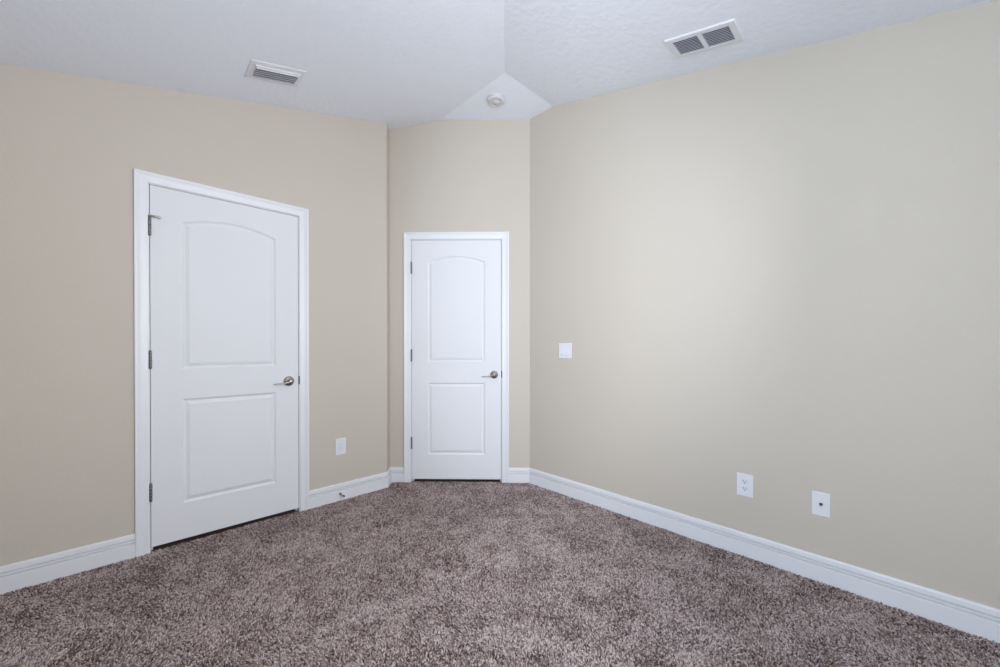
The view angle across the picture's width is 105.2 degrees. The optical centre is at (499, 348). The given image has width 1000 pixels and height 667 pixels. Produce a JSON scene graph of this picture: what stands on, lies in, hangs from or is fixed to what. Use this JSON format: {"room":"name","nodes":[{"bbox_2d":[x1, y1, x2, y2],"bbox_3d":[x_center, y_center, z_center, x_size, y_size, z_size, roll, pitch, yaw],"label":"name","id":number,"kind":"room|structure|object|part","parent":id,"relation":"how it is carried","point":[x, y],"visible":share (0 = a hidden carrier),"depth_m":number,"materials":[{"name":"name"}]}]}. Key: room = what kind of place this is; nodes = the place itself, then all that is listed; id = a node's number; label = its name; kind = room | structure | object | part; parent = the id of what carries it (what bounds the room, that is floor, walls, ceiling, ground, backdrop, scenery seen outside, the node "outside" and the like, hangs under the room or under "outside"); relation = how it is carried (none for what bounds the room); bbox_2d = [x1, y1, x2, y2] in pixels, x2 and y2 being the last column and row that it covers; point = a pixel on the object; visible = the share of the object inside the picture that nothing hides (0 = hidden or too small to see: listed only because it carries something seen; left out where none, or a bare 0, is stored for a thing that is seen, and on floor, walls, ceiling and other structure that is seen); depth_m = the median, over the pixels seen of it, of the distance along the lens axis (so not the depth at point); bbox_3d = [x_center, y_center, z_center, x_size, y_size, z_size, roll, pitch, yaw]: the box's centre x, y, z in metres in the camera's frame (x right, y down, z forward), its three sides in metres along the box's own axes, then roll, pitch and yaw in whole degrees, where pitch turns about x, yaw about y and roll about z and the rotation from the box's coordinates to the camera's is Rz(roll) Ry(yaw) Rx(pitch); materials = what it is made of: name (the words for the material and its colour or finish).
{"room":"empty bedroom","nodes":[
{"label":"empty bedroom","id":0,"kind":"room"},
{"bbox_2d":[0,63,386,565],"bbox_3d":[-1.854,-0.348,2.558,2.131,2.982,0.460,0,0,-44],"label":"wall","id":1,"kind":"structure","parent":0,"point":[71,146],"depth_m":2.04,"materials":[{"name":"paint"}]},
{"bbox_2d":[0,534,134,594],"bbox_3d":[-2.227,1.080,1.875,0.636,0.132,0.015,0,0,-44],"label":"baseboard","id":2,"kind":"structure","parent":1,"relation":"attached to","point":[35,571],"depth_m":1.92,"materials":[{"name":"white paint"}]},
{"bbox_2d":[134,168,308,556],"bbox_3d":[-1.714,0.079,2.439,0.893,2.129,0.125,0,0,-44],"label":"door frame","id":3,"kind":"structure","parent":1,"relation":"attached to","point":[143,180],"depth_m":2.13,"materials":[{"name":"white paint"}]},
{"bbox_2d":[148,185,298,546],"bbox_3d":[-1.678,0.097,2.395,0.772,2.032,0.096,0,0,-44],"label":"door","id":4,"kind":"structure","parent":1,"relation":"in","point":[223,352],"depth_m":2.37,"materials":[{"name":"white paint"}]},
{"bbox_3d":[-1.432,0.221,2.610,0.067,0.067,0.060,0,0,-44],"label":"handle","id":5,"kind":"part","parent":4,"relation":"part of","materials":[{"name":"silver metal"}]},
{"bbox_2d":[335,438,345,454],"bbox_3d":[-1.196,0.733,2.873,0.077,0.120,0.007,0,0,-44],"label":"wall outlet","id":6,"kind":"object","parent":1,"relation":"attached to","point":[340,444],"visible":1,"depth_m":2.87,"materials":[{"name":"white plastic"}]},
{"bbox_2d":[339,442,342,450],"bbox_3d":[-1.195,0.733,2.872,0.034,0.067,0.003,0,0,-44],"label":"socket","id":7,"kind":"object","parent":6,"relation":"attached to","point":[340,443],"depth_m":2.87,"materials":[{"name":"plastic"}]},
{"bbox_2d":[309,472,388,508],"bbox_3d":[-1.137,1.075,2.928,0.609,0.132,0.015,0,0,-44],"label":"baseboard","id":8,"kind":"structure","parent":1,"relation":"attached to","point":[329,494],"depth_m":2.90,"materials":[{"name":"white paint"}]},
{"bbox_2d":[386,124,389,470],"bbox_3d":[-0.990,-0.361,3.191,0.110,3.003,0.128,0,0,-6],"label":"wall","id":9,"kind":"structure","parent":0,"point":[387,128],"depth_m":3.21,"materials":[{"name":"paint"}]},
{"bbox_2d":[387,467,403,485],"bbox_3d":[-0.881,1.074,3.199,0.124,0.132,0.132,0,0,1],"label":"baseboard","id":10,"kind":"structure","parent":9,"relation":"attached to","point":[395,474],"depth_m":3.25,"materials":[{"name":"white paint"}]},
{"bbox_2d":[389,119,529,467],"bbox_3d":[-0.342,-0.402,3.429,1.194,3.083,0.360,0,0,1],"label":"wall","id":11,"kind":"structure","parent":0,"point":[445,175],"depth_m":3.25,"materials":[{"name":"paint"}]},
{"bbox_2d":[411,240,500,478],"bbox_3d":[-0.375,0.093,3.241,0.770,2.032,0.096,0,0,1],"label":"door","id":12,"kind":"structure","parent":11,"relation":"in","point":[456,349],"depth_m":3.25,"materials":[{"name":"white paint"}]},
{"bbox_3d":[-0.051,0.218,3.219,0.067,0.067,0.060,0,0,1],"label":"handle","id":13,"kind":"part","parent":12,"relation":"part of","materials":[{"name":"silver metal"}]},
{"bbox_2d":[403,232,508,482],"bbox_3d":[-0.370,0.075,3.297,0.893,2.129,0.125,0,0,1],"label":"door frame","id":14,"kind":"structure","parent":11,"relation":"attached to","point":[408,237],"depth_m":3.24,"materials":[{"name":"white paint"}]},
{"bbox_2d":[509,468,529,482],"bbox_3d":[0.164,1.074,3.240,0.177,0.132,0.015,0,0,1],"label":"baseboard","id":15,"kind":"structure","parent":11,"relation":"attached to","point":[516,475],"depth_m":3.23,"materials":[{"name":"white paint"}]},
{"bbox_2d":[0,0,990,129],"bbox_3d":[-0.296,-1.651,1.603,3.294,0.809,4.170,0,0,-44],"label":"ceiling","id":16,"kind":"structure","parent":0,"point":[395,63],"depth_m":2.02,"materials":[{"name":"white paint"}]},
{"bbox_2d":[244,59,305,86],"bbox_3d":[-1.307,-1.598,2.229,0.279,0.083,0.182,0,0,-44],"label":"ceiling vent","id":17,"kind":"object","parent":16,"relation":"in","point":[256,69],"visible":1,"depth_m":2.21,"materials":[{"name":"metal"}]},
{"bbox_2d":[487,93,504,106],"bbox_3d":[-0.031,-1.924,2.967,0.136,0.036,0.136,0,0,-44],"label":"smoke detector","id":18,"kind":"object","parent":16,"relation":"attached to","point":[494,99],"visible":1,"depth_m":2.94,"materials":[{"name":"plastic"}]},
{"bbox_2d":[664,18,744,58],"bbox_3d":[1.067,-1.618,2.007,0.178,0.095,0.336,0,0,-44],"label":"ceiling vent","id":19,"kind":"object","parent":16,"relation":"in","point":[725,33],"visible":1,"depth_m":1.99,"materials":[{"name":"metal"}]},
{"bbox_2d":[1,479,990,666],"bbox_3d":[-0.136,1.196,2.063,4.204,0.100,4.650,0,0,-44],"label":"floor","id":20,"kind":"structure","parent":0,"point":[240,525],"depth_m":1.74,"materials":[{"name":"brown carpet"}]},
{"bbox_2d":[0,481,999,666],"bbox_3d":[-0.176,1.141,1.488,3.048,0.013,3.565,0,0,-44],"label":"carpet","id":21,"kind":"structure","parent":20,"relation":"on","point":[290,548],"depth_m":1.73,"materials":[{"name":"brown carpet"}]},
{"bbox_2d":[530,0,999,609],"bbox_3d":[1.250,-0.397,2.287,0.110,3.083,2.756,0,0,-44],"label":"wall","id":22,"kind":"structure","parent":0,"point":[781,269],"depth_m":1.95,"materials":[{"name":"paint"}]},
{"bbox_2d":[559,343,571,357],"bbox_3d":[0.504,0.014,2.973,0.011,0.118,0.120,0,0,-44],"label":"light switch","id":23,"kind":"object","parent":22,"relation":"attached to","point":[565,349],"visible":1,"depth_m":2.97,"materials":[{"name":"white plastic"}]},
{"bbox_2d":[737,472,752,497],"bbox_3d":[1.348,0.749,2.106,0.008,0.124,0.080,0,0,-44],"label":"wall outlet","id":24,"kind":"object","parent":22,"relation":"attached to","point":[744,481],"visible":1,"depth_m":2.10,"materials":[{"name":"white plastic"}]},
{"bbox_2d":[741,486,747,491],"bbox_3d":[1.346,0.769,2.104,0.002,0.028,0.034,0,0,-44],"label":"socket","id":25,"kind":"object","parent":24,"relation":"attached to","point":[743,488],"depth_m":2.10,"materials":[{"name":"plastic"}]},
{"bbox_2d":[741,479,747,484],"bbox_3d":[1.346,0.730,2.104,0.002,0.028,0.034,0,0,-44],"label":"socket","id":26,"kind":"object","parent":24,"relation":"attached to","point":[743,481],"depth_m":2.10,"materials":[{"name":"plastic"}]},
{"bbox_2d":[529,468,999,642],"bbox_3d":[1.205,1.078,2.250,0.015,0.132,2.756,0,0,-44],"label":"baseboard","id":27,"kind":"structure","parent":22,"relation":"attached to","point":[971,617],"depth_m":1.91,"materials":[{"name":"white paint"}]},
{"bbox_2d":[812,491,830,517],"bbox_3d":[1.568,0.760,1.870,0.019,0.116,0.070,0,0,-44],"label":"outlet","id":28,"kind":"object","parent":22,"relation":"attached to","point":[821,502],"visible":1,"depth_m":1.87,"materials":[{"name":"white plastic"}]}
]}

